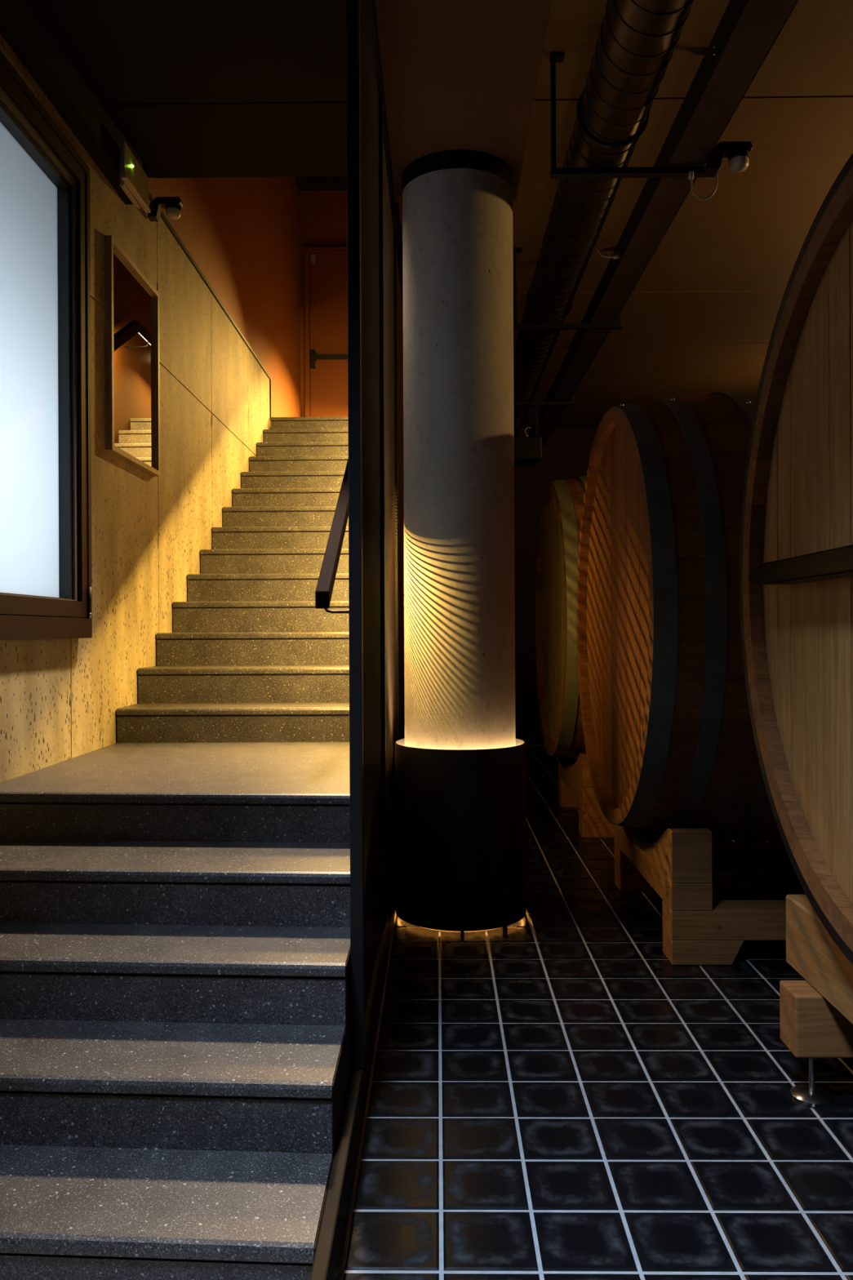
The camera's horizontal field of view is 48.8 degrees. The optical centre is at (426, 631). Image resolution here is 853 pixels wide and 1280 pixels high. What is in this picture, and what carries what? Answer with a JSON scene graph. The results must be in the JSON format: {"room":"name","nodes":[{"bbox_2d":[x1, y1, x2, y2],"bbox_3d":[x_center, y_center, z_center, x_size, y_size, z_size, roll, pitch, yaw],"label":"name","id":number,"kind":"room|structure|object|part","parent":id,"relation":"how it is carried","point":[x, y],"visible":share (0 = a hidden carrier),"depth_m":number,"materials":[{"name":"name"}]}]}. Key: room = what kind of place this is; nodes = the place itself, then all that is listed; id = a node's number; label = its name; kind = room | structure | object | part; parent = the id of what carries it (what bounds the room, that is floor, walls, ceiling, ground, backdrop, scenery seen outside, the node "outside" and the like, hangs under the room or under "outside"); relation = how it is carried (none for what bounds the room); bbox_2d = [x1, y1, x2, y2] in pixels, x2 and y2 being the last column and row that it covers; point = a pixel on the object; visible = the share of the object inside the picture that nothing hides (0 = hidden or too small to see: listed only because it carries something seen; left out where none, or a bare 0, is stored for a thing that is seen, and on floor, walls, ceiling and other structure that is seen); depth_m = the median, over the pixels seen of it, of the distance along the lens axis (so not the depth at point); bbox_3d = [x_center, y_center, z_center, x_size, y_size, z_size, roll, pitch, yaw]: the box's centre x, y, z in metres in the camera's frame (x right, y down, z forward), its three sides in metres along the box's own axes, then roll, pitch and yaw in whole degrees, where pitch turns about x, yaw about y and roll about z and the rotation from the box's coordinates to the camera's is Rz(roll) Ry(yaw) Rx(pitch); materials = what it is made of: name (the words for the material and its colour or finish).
{"room":"wine cellar","nodes":[
{"label":"wine cellar","id":0,"kind":"room"},
{"bbox_2d":[0,33,271,782],"bbox_3d":[-1.679,-0.514,2.853,0.303,3.677,11.856,0,0,1],"label":"wall","id":1,"kind":"structure","parent":0,"point":[60,699],"depth_m":4.92,"materials":[{"name":"paint"}]},
{"bbox_3d":[-1.556,-2.153,3.369,0.050,0.400,1.252,0,0,1],"label":"concrete panel","id":2,"kind":"part","parent":1,"relation":"part of","materials":[{"name":"beige concrete"}]},
{"bbox_3d":[-1.544,0.645,3.369,0.050,1.357,1.252,0,0,1],"label":"concrete panel","id":3,"kind":"part","parent":1,"relation":"part of","materials":[{"name":"beige concrete"}]},
{"bbox_2d":[0,49,92,639],"bbox_3d":[-1.528,-0.993,2.829,0.130,2.040,2.520,0,0,1],"label":"window","id":4,"kind":"structure","parent":1,"relation":"in","point":[46,424],"depth_m":3.73,"materials":[{"name":"brown paint"}]},
{"bbox_3d":[-1.559,-0.998,2.829,0.008,1.717,2.206,0,0,1],"label":"pane","id":5,"kind":"part","parent":4,"relation":"part of","materials":[{"name":"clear glass"}]},
{"bbox_2d":[0,0,142,204],"bbox_3d":[-1.668,-2.271,0.875,0.388,0.244,7.710,0,0,1],"label":"ceiling beam","id":6,"kind":"structure","parent":1,"relation":"attached to","point":[28,27],"depth_m":3.79,"materials":[{"name":"paint"}]},
{"bbox_3d":[-1.541,-2.153,4.629,0.050,0.400,1.252,0,0,1],"label":"concrete panel","id":7,"kind":"part","parent":1,"relation":"part of","materials":[{"name":"beige concrete"}]},
{"bbox_3d":[-1.534,-0.774,4.642,0.050,1.481,1.226,0,0,1],"label":"concrete panel","id":8,"kind":"part","parent":1,"relation":"part of","materials":[{"name":"beige concrete"}]},
{"bbox_3d":[-1.528,0.645,4.629,0.050,1.357,1.252,0,0,1],"label":"concrete panel","id":9,"kind":"part","parent":1,"relation":"part of","materials":[{"name":"beige concrete"}]},
{"bbox_3d":[-1.539,-1.738,4.642,0.050,0.431,1.226,0,0,1],"label":"concrete panel","id":10,"kind":"part","parent":1,"relation":"part of","materials":[{"name":"beige concrete"}]},
{"bbox_2d":[104,235,159,476],"bbox_3d":[-1.494,-1.363,4.809,0.032,1.010,0.760,0,0,1],"label":"wall mirror","id":11,"kind":"object","parent":1,"relation":"attached to","point":[132,382],"visible":1,"depth_m":4.78,"materials":[{"name":"brown mirror"}]},
{"bbox_2d":[113,248,155,468],"bbox_3d":[-1.502,-1.363,4.809,0.008,0.958,0.708,0,0,1],"label":"mirror glass","id":12,"kind":"object","parent":11,"relation":"attached to","point":[134,296],"depth_m":4.80,"materials":[{"name":"brown"}]},
{"bbox_2d":[119,140,150,213],"bbox_3d":[-1.404,-2.171,4.512,0.051,0.185,0.370,0,0,1],"label":"emergency light","id":13,"kind":"object","parent":1,"relation":"attached to","point":[134,181],"visible":1,"depth_m":4.47,"materials":[{"name":"plastic"}]},
{"bbox_2d":[146,196,183,221],"bbox_3d":[-1.411,-2.284,5.077,0.183,0.110,0.084,0,0,1],"label":"sensor","id":14,"kind":"object","parent":1,"relation":"attached to","point":[173,206],"visible":0.99,"depth_m":5.05,"materials":[{"name":"black plastic"}]},
{"bbox_2d":[164,203,181,212],"bbox_3d":[-1.369,-2.287,5.077,0.084,0.022,0.084,0,0,1],"label":"hood","id":15,"kind":"object","parent":14,"relation":"attached to","point":[169,207],"depth_m":5.04,"materials":[{"name":"black plastic"}]},
{"bbox_3d":[-1.524,-1.938,5.889,0.050,0.831,1.252,0,0,1],"label":"concrete panel","id":16,"kind":"part","parent":1,"relation":"part of","materials":[{"name":"beige concrete"}]},
{"bbox_3d":[-1.516,-0.095,5.889,0.050,2.838,1.252,0,0,1],"label":"concrete panel","id":17,"kind":"part","parent":1,"relation":"part of","materials":[{"name":"beige concrete"}]},
{"bbox_2d":[148,191,271,418],"bbox_3d":[-1.509,-2.186,6.774,0.062,0.385,4.070,0,0,1],"label":"trim","id":18,"kind":"structure","parent":1,"relation":"attached to","point":[150,197],"depth_m":6.54,"materials":[{"name":"black metal"}]},
{"bbox_3d":[-1.509,-1.938,7.149,0.050,0.831,1.252,0,0,1],"label":"concrete panel","id":19,"kind":"part","parent":1,"relation":"part of","materials":[{"name":"beige concrete"}]},
{"bbox_3d":[-1.501,-0.095,7.149,0.050,2.838,1.252,0,0,1],"label":"concrete panel","id":20,"kind":"part","parent":1,"relation":"part of","materials":[{"name":"beige concrete"}]},
{"bbox_3d":[-1.495,-1.938,8.279,0.050,0.831,0.992,0,0,1],"label":"concrete panel","id":21,"kind":"part","parent":1,"relation":"part of","materials":[{"name":"beige concrete"}]},
{"bbox_3d":[-1.487,-0.095,8.279,0.050,2.838,0.992,0,0,1],"label":"concrete panel","id":22,"kind":"part","parent":1,"relation":"part of","materials":[{"name":"beige concrete"}]},
{"bbox_2d":[142,160,154,177],"bbox_3d":[-0.879,-3.787,4.861,1.362,2.818,0.100,0,0,1],"label":"wall","id":23,"kind":"structure","parent":0,"point":[145,169],"depth_m":4.85,"materials":[{"name":"paint"}]},
{"bbox_2d":[148,176,300,429],"bbox_3d":[-1.665,-3.542,7.906,0.275,3.300,6.330,0,0,1],"label":"wall","id":24,"kind":"structure","parent":0,"point":[242,233],"depth_m":8.39,"materials":[{"name":"orange paint"}]},
{"bbox_2d":[294,176,346,191],"bbox_3d":[-0.957,-5.246,8.062,1.662,0.100,6.300,0,0,1],"label":"ceiling","id":25,"kind":"structure","parent":0,"point":[304,183],"depth_m":10.88,"materials":[{"name":"paint"}]},
{"bbox_2d":[299,190,346,417],"bbox_3d":[-0.821,-3.546,11.136,1.882,3.300,0.150,0,0,1],"label":"wall","id":26,"kind":"structure","parent":0,"point":[322,214],"depth_m":11.07,"materials":[{"name":"orange paint"}]},
{"bbox_2d":[304,246,347,417],"bbox_3d":[-0.853,-3.255,10.999,1.145,2.503,0.125,0,0,1],"label":"door","id":27,"kind":"structure","parent":26,"relation":"in","point":[326,268],"depth_m":11.02,"materials":[{"name":"brown paint"}]},
{"bbox_3d":[-1.330,-4.374,11.012,0.050,0.100,0.020,0,0,1],"label":"closer plate","id":28,"kind":"part","parent":27,"relation":"part of","materials":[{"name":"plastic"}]},
{"bbox_2d":[390,163,404,726],"bbox_3d":[-0.135,-2.349,7.957,0.032,5.700,6.190,0,0,1],"label":"wall","id":29,"kind":"structure","parent":0,"point":[399,241],"depth_m":5.27,"materials":[{"name":"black paint"}]},
{"bbox_2d":[315,457,348,613],"bbox_3d":[-0.276,-1.411,7.179,0.239,2.676,7.050,0,0,1],"label":"handrail","id":30,"kind":"object","parent":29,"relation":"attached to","point":[323,593],"visible":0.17,"depth_m":3.99,"materials":[{"name":"black metal"}]},
{"bbox_2d":[399,202,402,239],"bbox_3d":[0.185,-2.363,7.808,0.600,0.125,6.380,0,0,1],"label":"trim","id":31,"kind":"structure","parent":29,"relation":"attached to","point":[400,204],"depth_m":5.19,"materials":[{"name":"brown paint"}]},
{"bbox_2d":[43,0,852,427],"bbox_3d":[1.257,-2.511,4.035,6.162,0.250,14.300,0,0,1],"label":"ceiling","id":32,"kind":"structure","parent":0,"point":[199,88],"depth_m":4.49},
{"bbox_3d":[-0.823,-2.399,3.625,1.232,0.045,1.186,0,0,1],"label":"panel","id":33,"kind":"part","parent":32,"relation":"part of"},
{"bbox_3d":[-0.811,-2.399,4.571,1.232,0.045,0.678,0,0,1],"label":"panel","id":34,"kind":"part","parent":32,"relation":"part of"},
{"bbox_2d":[375,0,552,203],"bbox_3d":[0.096,-2.268,0.809,0.592,0.315,7.620,0,0,1],"label":"beam","id":35,"kind":"structure","parent":32,"relation":"attached to","point":[458,74],"depth_m":3.55,"materials":[{"name":"brown paint"}]},
{"bbox_2d":[513,395,575,405],"bbox_3d":[0.922,-2.133,7.809,0.673,0.502,0.040,0,0,1],"label":"hanger","id":36,"kind":"object","parent":32,"relation":"hanging from","point":[572,402],"visible":0.39,"depth_m":7.79,"materials":[{"name":"black metal"}]},
{"bbox_2d":[513,404,542,462],"bbox_3d":[0.818,-1.653,7.811,0.260,0.458,0.200,0,0,1],"label":"junction box","id":37,"kind":"object","parent":36,"relation":"hanging from","point":[526,449],"visible":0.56,"depth_m":7.71,"materials":[{"name":"black plastic"}]},
{"bbox_3d":[2.470,-2.414,10.671,3.900,0.045,0.986,0,0,1],"label":"panel","id":38,"kind":"part","parent":32,"relation":"part of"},
{"bbox_2d":[513,247,622,330],"bbox_3d":[0.885,-2.133,5.840,0.699,0.502,0.040,0,0,1],"label":"hanger","id":39,"kind":"object","parent":32,"relation":"hanging from","point":[618,326],"visible":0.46,"depth_m":5.82,"materials":[{"name":"black metal"}]},
{"bbox_3d":[0.548,-2.146,5.844,0.020,0.474,0.020,0,0,1],"label":"drop rod","id":40,"kind":"part","parent":39,"relation":"part of","materials":[{"name":"black metal"}]},
{"bbox_3d":[1.190,-2.148,5.836,0.020,0.474,0.020,0,0,1],"label":"drop rod","id":41,"kind":"part","parent":39,"relation":"part of","materials":[{"name":"black metal"}]},
{"bbox_2d":[549,52,718,178],"bbox_3d":[0.866,-2.133,3.880,0.709,0.502,0.040,0,0,1],"label":"hanger","id":42,"kind":"object","parent":32,"relation":"hanging from","point":[555,57],"visible":0.66,"depth_m":3.87,"materials":[{"name":"black metal"}]},
{"bbox_3d":[0.524,-2.145,3.884,0.020,0.474,0.020,0,0,1],"label":"drop rod","id":43,"kind":"part","parent":42,"relation":"part of","materials":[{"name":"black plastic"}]},
{"bbox_2d":[513,0,693,436],"bbox_3d":[0.758,-2.043,5.741,0.288,0.288,10.300,0,0,1],"label":"spiral duct","id":44,"kind":"object","parent":42,"relation":"hanging from","point":[637,41],"visible":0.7,"depth_m":3.78,"materials":[{"name":"metal"}]},
{"bbox_2d":[519,0,799,466],"bbox_3d":[1.087,-1.979,5.737,0.165,0.112,10.300,0,0,1],"label":"ceiling beam","id":45,"kind":"structure","parent":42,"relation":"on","point":[747,31],"depth_m":3.81,"materials":[{"name":"black metal"}]},
{"bbox_2d":[595,244,619,259],"bbox_3d":[0.936,-1.982,4.889,0.130,0.088,0.024,0,0,1],"label":"cable loop","id":46,"kind":"object","parent":45,"relation":"hanging from","point":[614,256],"visible":0.94,"depth_m":4.88,"materials":[{"name":"plastic"}]},
{"bbox_3d":[0.933,-1.985,4.889,0.126,0.082,0.011,0,0,1],"label":"cord","id":47,"kind":"part","parent":46,"relation":"part of","materials":[{"name":"plastic"}]},
{"bbox_2d":[704,141,753,174],"bbox_3d":[1.228,-1.925,3.821,0.183,0.110,0.084,0,0,1],"label":"sensor","id":48,"kind":"object","parent":42,"relation":"attached to","point":[738,153],"visible":1,"depth_m":3.79,"materials":[{"name":"black plastic"}]},
{"bbox_2d":[688,170,718,199],"bbox_3d":[1.134,-1.825,3.846,0.120,0.117,0.020,0,0,1],"label":"cable loop","id":49,"kind":"object","parent":48,"relation":"hanging from","point":[691,172],"visible":1,"depth_m":3.84,"materials":[{"name":"plastic"}]},
{"bbox_2d":[728,149,750,163],"bbox_3d":[1.271,-1.929,3.821,0.084,0.022,0.084,0,0,1],"label":"hood","id":50,"kind":"object","parent":48,"relation":"attached to","point":[734,155],"depth_m":3.79,"materials":[{"name":"black plastic"}]},
{"bbox_3d":[2.442,-2.413,8.391,3.900,0.045,1.186,0,0,1],"label":"panel","id":51,"kind":"part","parent":32,"relation":"part of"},
{"bbox_3d":[2.456,-2.414,9.581,3.900,0.045,1.166,0,0,1],"label":"panel","id":52,"kind":"part","parent":32,"relation":"part of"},
{"bbox_3d":[2.427,-2.413,7.191,3.900,0.045,1.186,0,0,1],"label":"panel","id":53,"kind":"part","parent":32,"relation":"part of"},
{"bbox_3d":[2.412,-2.413,5.991,3.900,0.045,1.186,0,0,1],"label":"panel","id":54,"kind":"part","parent":32,"relation":"part of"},
{"bbox_3d":[2.398,-2.413,4.788,3.900,0.045,1.191,0,0,1],"label":"panel","id":55,"kind":"part","parent":32,"relation":"part of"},
{"bbox_3d":[2.383,-2.413,3.586,3.900,0.045,1.186,0,0,1],"label":"panel","id":56,"kind":"part","parent":32,"relation":"part of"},
{"bbox_2d":[514,426,598,743],"bbox_3d":[2.132,-0.591,11.025,4.400,3.797,0.100,0,0,1],"label":"wall","id":57,"kind":"structure","parent":0,"point":[566,454],"depth_m":10.99,"materials":[{"name":"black paint"}]},
{"bbox_2d":[309,884,395,1279],"bbox_3d":[-0.145,1.242,5.802,0.030,0.152,10.400,0,0,1],"label":"baseboard","id":58,"kind":"structure","parent":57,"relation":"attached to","point":[327,1260],"depth_m":2.12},
{"bbox_2d":[346,0,399,1068],"bbox_3d":[-0.177,-0.468,3.681,0.034,3.263,2.358,0,0,1],"label":"partition wall","id":59,"kind":"structure","parent":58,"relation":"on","point":[371,223],"depth_m":3.03,"materials":[{"name":"black metal"}]},
{"bbox_3d":[-0.191,-0.468,2.525,0.034,3.263,0.045,0,0,1],"label":"post","id":60,"kind":"part","parent":59,"relation":"part of","materials":[{"name":"black metal"}]},
{"bbox_3d":[-0.192,-2.069,3.067,0.030,0.060,1.040,0,0,1],"label":"rail","id":61,"kind":"part","parent":59,"relation":"part of","materials":[{"name":"black metal"}]},
{"bbox_3d":[-0.177,1.139,3.067,0.030,0.050,1.040,0,0,1],"label":"rail","id":62,"kind":"part","parent":59,"relation":"part of","materials":[{"name":"black metal"}]},
{"bbox_3d":[-0.178,-0.468,3.607,0.034,3.263,0.040,0,0,1],"label":"post","id":63,"kind":"part","parent":59,"relation":"part of","materials":[{"name":"black metal"}]},
{"bbox_3d":[-0.178,-2.069,4.215,0.030,0.060,1.175,0,0,1],"label":"rail","id":64,"kind":"part","parent":59,"relation":"part of","materials":[{"name":"black metal"}]},
{"bbox_3d":[-0.164,1.139,4.215,0.030,0.050,1.175,0,0,1],"label":"rail","id":65,"kind":"part","parent":59,"relation":"part of","materials":[{"name":"black metal"}]},
{"bbox_3d":[-0.163,-0.468,4.831,0.034,3.263,0.058,0,0,1],"label":"post","id":66,"kind":"part","parent":59,"relation":"part of","materials":[{"name":"black metal"}]},
{"bbox_2d":[338,743,852,1279],"bbox_3d":[1.355,1.361,4.034,6.000,0.101,14.300,0,0,1],"label":"floor","id":67,"kind":"structure","parent":0,"point":[551,1095],"depth_m":2.62,"materials":[{"name":"grey tile"}]},
{"bbox_2d":[0,416,404,1279],"bbox_3d":[-0.820,-0.339,6.396,1.317,3.328,9.236,0,0,1],"label":"staircase","id":68,"kind":"structure","parent":67,"relation":"on","point":[175,979],"depth_m":2.59,"materials":[{"name":"stone"}]},
{"bbox_3d":[-0.162,-0.341,6.390,0.002,3.318,9.232,0,0,1],"label":"panel","id":69,"kind":"part","parent":68,"relation":"part of","materials":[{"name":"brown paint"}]},
{"bbox_2d":[401,149,515,932],"bbox_3d":[0.152,-0.397,4.372,0.518,3.427,0.518,0,0,1],"label":"concrete column","id":70,"kind":"structure","parent":67,"relation":"on","point":[458,249],"depth_m":4.14,"materials":[{"name":"grey concrete"}]},
{"bbox_2d":[395,737,526,935],"bbox_3d":[0.158,0.914,4.372,0.606,0.805,0.606,0,0,1],"label":"column base","id":71,"kind":"object","parent":67,"relation":"on","point":[460,814],"visible":0.91,"depth_m":4.11,"materials":[{"name":"black metal"}]},
{"bbox_2d":[558,753,614,837],"bbox_3d":[1.803,1.045,6.581,1.605,0.527,1.205,0,0,1],"label":"cradle","id":72,"kind":"object","parent":67,"relation":"on","point":[575,787],"visible":0.3,"depth_m":5.99,"materials":[{"name":"brown wood"}]},
{"bbox_2d":[534,475,586,759],"bbox_3d":[1.810,-0.096,6.618,1.900,2.069,2.069,0,0,1],"label":"wine cask","id":73,"kind":"object","parent":72,"relation":"on","point":[561,510],"visible":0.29,"depth_m":6.37,"materials":[{"name":"brown wood"}]},
{"bbox_2d":[614,824,795,964],"bbox_3d":[1.774,1.046,4.291,1.606,0.527,1.205,0,0,1],"label":"cradle","id":74,"kind":"object","parent":67,"relation":"on","point":[678,864],"visible":0.82,"depth_m":3.70,"materials":[{"name":"brown wood"}]},
{"bbox_2d":[576,390,782,840],"bbox_3d":[1.783,-0.075,4.329,1.900,2.039,2.039,0,0,1],"label":"wine cask","id":75,"kind":"object","parent":74,"relation":"on","point":[669,741],"visible":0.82,"depth_m":3.64,"materials":[{"name":"brown wood"}]},
{"bbox_2d":[779,894,852,1107],"bbox_3d":[1.895,1.050,2.035,1.770,0.517,1.615,0,0,1],"label":"cradle","id":76,"kind":"object","parent":67,"relation":"on","point":[816,1012],"visible":0.98,"depth_m":2.59,"materials":[{"name":"brown wood"}]},
{"bbox_2d":[739,153,852,964],"bbox_3d":[1.912,-0.168,2.034,1.945,2.038,2.038,0,0,1],"label":"wine cask","id":77,"kind":"object","parent":76,"relation":"on","point":[796,544],"visible":1,"depth_m":2.52,"materials":[{"name":"brown wood"}]},
{"bbox_3d":[1.085,1.232,2.647,0.017,0.113,0.017,0,0,1],"label":"threaded rod","id":78,"kind":"part","parent":76,"relation":"part of","materials":[{"name":"metal"}]}
]}

